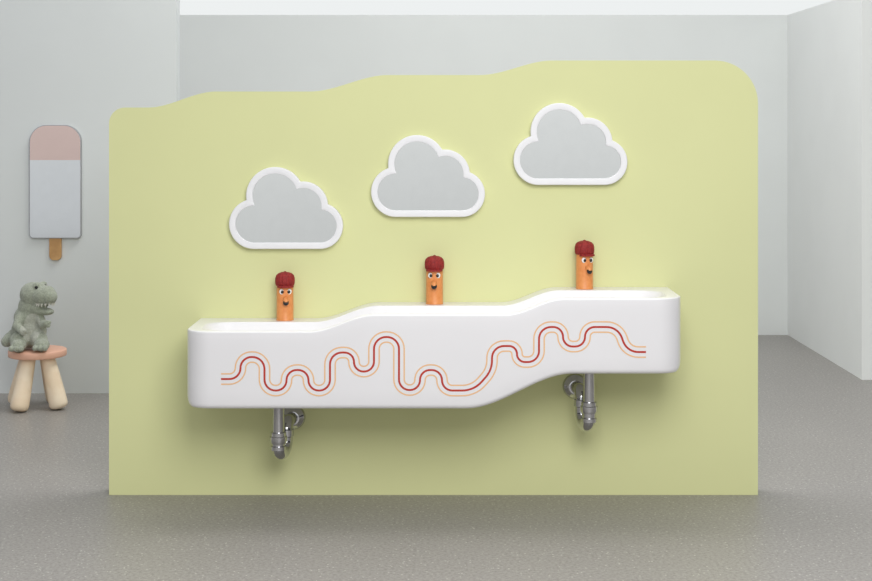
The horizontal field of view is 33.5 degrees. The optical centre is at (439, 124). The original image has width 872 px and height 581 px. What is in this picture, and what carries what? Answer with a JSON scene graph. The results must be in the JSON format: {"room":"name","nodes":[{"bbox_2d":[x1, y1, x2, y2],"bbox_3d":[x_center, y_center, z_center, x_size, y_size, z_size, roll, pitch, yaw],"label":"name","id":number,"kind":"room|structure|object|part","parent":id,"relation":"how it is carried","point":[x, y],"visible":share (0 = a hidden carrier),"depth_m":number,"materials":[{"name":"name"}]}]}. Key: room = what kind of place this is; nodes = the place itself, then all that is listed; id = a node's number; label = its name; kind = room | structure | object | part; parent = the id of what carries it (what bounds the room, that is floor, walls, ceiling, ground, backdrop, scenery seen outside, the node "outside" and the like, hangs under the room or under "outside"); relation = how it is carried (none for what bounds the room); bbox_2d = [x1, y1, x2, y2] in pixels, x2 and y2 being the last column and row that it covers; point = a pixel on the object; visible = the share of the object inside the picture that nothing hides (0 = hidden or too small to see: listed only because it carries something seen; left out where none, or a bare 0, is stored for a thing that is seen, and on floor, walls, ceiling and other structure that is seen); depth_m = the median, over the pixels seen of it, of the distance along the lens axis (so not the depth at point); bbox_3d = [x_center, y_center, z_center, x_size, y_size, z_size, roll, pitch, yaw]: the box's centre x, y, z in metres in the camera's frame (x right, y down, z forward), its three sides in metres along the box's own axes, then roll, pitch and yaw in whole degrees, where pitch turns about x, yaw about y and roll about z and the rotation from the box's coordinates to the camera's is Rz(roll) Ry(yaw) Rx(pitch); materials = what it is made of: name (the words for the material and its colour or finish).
{"room":"children's washroom","nodes":[
{"label":"children's washroom","id":0,"kind":"room"},
{"bbox_2d":[0,0,179,392],"bbox_3d":[-3.227,0.352,8.050,3.546,2.255,0.100,0,0,0],"label":"wall","id":1,"kind":"structure","parent":0,"point":[74,63],"depth_m":8.00,"materials":[{"name":"paint"}]},
{"bbox_2d":[29,125,81,259],"bbox_3d":[-2.117,0.372,7.987,0.284,0.745,0.024,0,0,0],"label":"wall mirror","id":2,"kind":"object","parent":1,"relation":"attached to","point":[55,151],"visible":1,"depth_m":7.98,"materials":[{"name":"grey metal"}]},
{"bbox_3d":[-2.117,0.099,7.982,0.276,0.189,0.015,0,0,0],"label":"pink glass","id":3,"kind":"part","parent":2,"relation":"part of","materials":[{"name":"glass"}]},
{"bbox_2d":[30,160,79,237],"bbox_3d":[-2.117,0.406,7.982,0.276,0.426,0.015,0,0,0],"label":"mirror glass","id":4,"kind":"object","parent":2,"relation":"attached to","point":[54,184],"depth_m":7.98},
{"bbox_2d":[109,61,757,494],"bbox_3d":[-0.026,0.611,5.850,2.596,1.738,0.100,0,0,0],"label":"wall","id":5,"kind":"structure","parent":0,"point":[681,217],"depth_m":5.80,"materials":[{"name":"yellow paint"}]},
{"bbox_2d":[229,167,342,248],"bbox_3d":[-0.613,0.330,5.783,0.454,0.326,0.032,0,0,0],"label":"mirror","id":6,"kind":"object","parent":5,"relation":"attached to","point":[279,210],"visible":1,"depth_m":5.77,"materials":[{"name":"white paint"}]},
{"bbox_2d":[371,135,484,216],"bbox_3d":[-0.048,0.203,5.783,0.454,0.326,0.032,0,0,0],"label":"mirror","id":7,"kind":"object","parent":5,"relation":"attached to","point":[421,178],"visible":1,"depth_m":5.77,"materials":[{"name":"white paint"}]},
{"bbox_2d":[187,287,679,407],"bbox_3d":[-0.023,0.856,5.609,1.874,0.415,0.380,0,0,0],"label":"washbasin","id":8,"kind":"object","parent":5,"relation":"attached to","point":[376,354],"visible":1,"depth_m":5.42,"materials":[{"name":"white ceramic"}]},
{"bbox_2d":[275,271,294,320],"bbox_3d":[-0.612,0.675,5.732,0.078,0.193,0.096,0,0,-10],"label":"faucet","id":9,"kind":"object","parent":8,"relation":"attached to","point":[284,281],"visible":1,"depth_m":5.71,"materials":[{"name":"orange paint"}]},
{"bbox_3d":[-0.607,0.687,5.705,0.025,0.032,0.040,0,0,-10],"label":"spout","id":10,"kind":"part","parent":9,"relation":"part of","materials":[{"name":"orange paint"}]},
{"bbox_2d":[270,408,304,459],"bbox_3d":[-0.616,1.183,5.691,0.098,0.238,0.248,0,0,15],"label":"trap","id":11,"kind":"object","parent":8,"relation":"attached to","point":[285,421],"visible":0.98,"depth_m":5.59,"materials":[{"name":"silver metal"}]},
{"bbox_2d":[425,255,443,304],"bbox_3d":[-0.022,0.611,5.737,0.082,0.193,0.086,0,0,42],"label":"faucet","id":12,"kind":"object","parent":8,"relation":"attached to","point":[434,265],"visible":1,"depth_m":5.71,"materials":[{"name":"orange plastic"}]},
{"bbox_3d":[-0.023,0.623,5.704,0.025,0.032,0.040,0,0,2],"label":"spout","id":13,"kind":"part","parent":12,"relation":"part of","materials":[{"name":"orange paint"}]},
{"bbox_2d":[563,374,597,431],"bbox_3d":[0.551,1.063,5.684,0.100,0.260,0.240,0,0,-5],"label":"trap","id":14,"kind":"object","parent":8,"relation":"attached to","point":[578,387],"visible":0.91,"depth_m":5.59,"materials":[{"name":"silver metal"}]},
{"bbox_2d":[575,240,594,288],"bbox_3d":[0.575,0.551,5.733,0.078,0.193,0.096,0,0,-18],"label":"faucet","id":15,"kind":"object","parent":8,"relation":"on","point":[584,250],"visible":1,"depth_m":5.71,"materials":[{"name":"orange plastic"}]},
{"bbox_3d":[0.584,0.563,5.706,0.025,0.032,0.040,0,0,-18],"label":"spout","id":16,"kind":"part","parent":15,"relation":"part of","materials":[{"name":"orange paint"}]},
{"bbox_2d":[513,103,626,184],"bbox_3d":[0.519,0.076,5.783,0.454,0.326,0.032,0,0,0],"label":"mirror","id":17,"kind":"object","parent":5,"relation":"attached to","point":[563,146],"visible":1,"depth_m":5.77,"materials":[{"name":"white paint"}]},
{"bbox_2d":[0,335,871,580],"bbox_3d":[0.000,1.530,4.400,16.000,0.100,13.200,0,0,0],"label":"floor","id":18,"kind":"structure","parent":0,"point":[809,518],"depth_m":5.41,"materials":[{"name":"grey concrete"}]},
{"bbox_2d":[8,345,67,411],"bbox_3d":[-2.110,1.327,7.600,0.299,0.306,0.299,0,0,-19],"label":"stool","id":19,"kind":"object","parent":18,"relation":"on","point":[19,395],"visible":0.91,"depth_m":7.50,"materials":[{"name":"pink paint"}]},
{"bbox_3d":[-2.210,1.345,7.646,0.152,0.270,0.095,0,0,31],"label":"leg","id":20,"kind":"part","parent":19,"relation":"part of","materials":[{"name":"brown wood"}]},
{"bbox_3d":[-2.156,1.345,7.500,0.095,0.270,0.152,0,0,20],"label":"leg","id":21,"kind":"part","parent":19,"relation":"part of","materials":[{"name":"brown wood"}]},
{"bbox_2d":[1,281,57,352],"bbox_3d":[-2.146,0.996,7.560,0.303,0.354,0.268,0,0,0],"label":"dinosaur","id":22,"kind":"object","parent":19,"relation":"on","point":[29,327],"visible":1,"depth_m":7.53,"materials":[{"name":"grey fabric"}]},
{"bbox_3d":[-2.110,1.192,7.600,0.299,0.036,0.299,0,0,0],"label":"seat","id":23,"kind":"part","parent":19,"relation":"part of","materials":[{"name":"pink paint"}]},
{"bbox_3d":[-2.063,1.345,7.700,0.095,0.270,0.152,0,0,20],"label":"leg","id":24,"kind":"part","parent":19,"relation":"part of","materials":[{"name":"brown wood"}]},
{"bbox_3d":[-2.009,1.345,7.554,0.152,0.270,0.095,0,0,31],"label":"leg","id":25,"kind":"part","parent":19,"relation":"part of","materials":[{"name":"brown wood"}]},
{"bbox_2d":[180,15,787,334],"bbox_3d":[-0.575,0.352,10.290,6.050,2.255,0.140,0,0,0],"label":"wall","id":26,"kind":"structure","parent":0,"point":[219,53],"depth_m":10.22,"materials":[{"name":"paint"}]},
{"bbox_2d":[788,0,871,379],"bbox_3d":[3.525,0.352,9.390,2.150,2.255,1.940,0,0,0],"label":"wall","id":27,"kind":"structure","parent":0,"point":[830,43],"depth_m":9.10,"materials":[{"name":"paint"}]}
]}

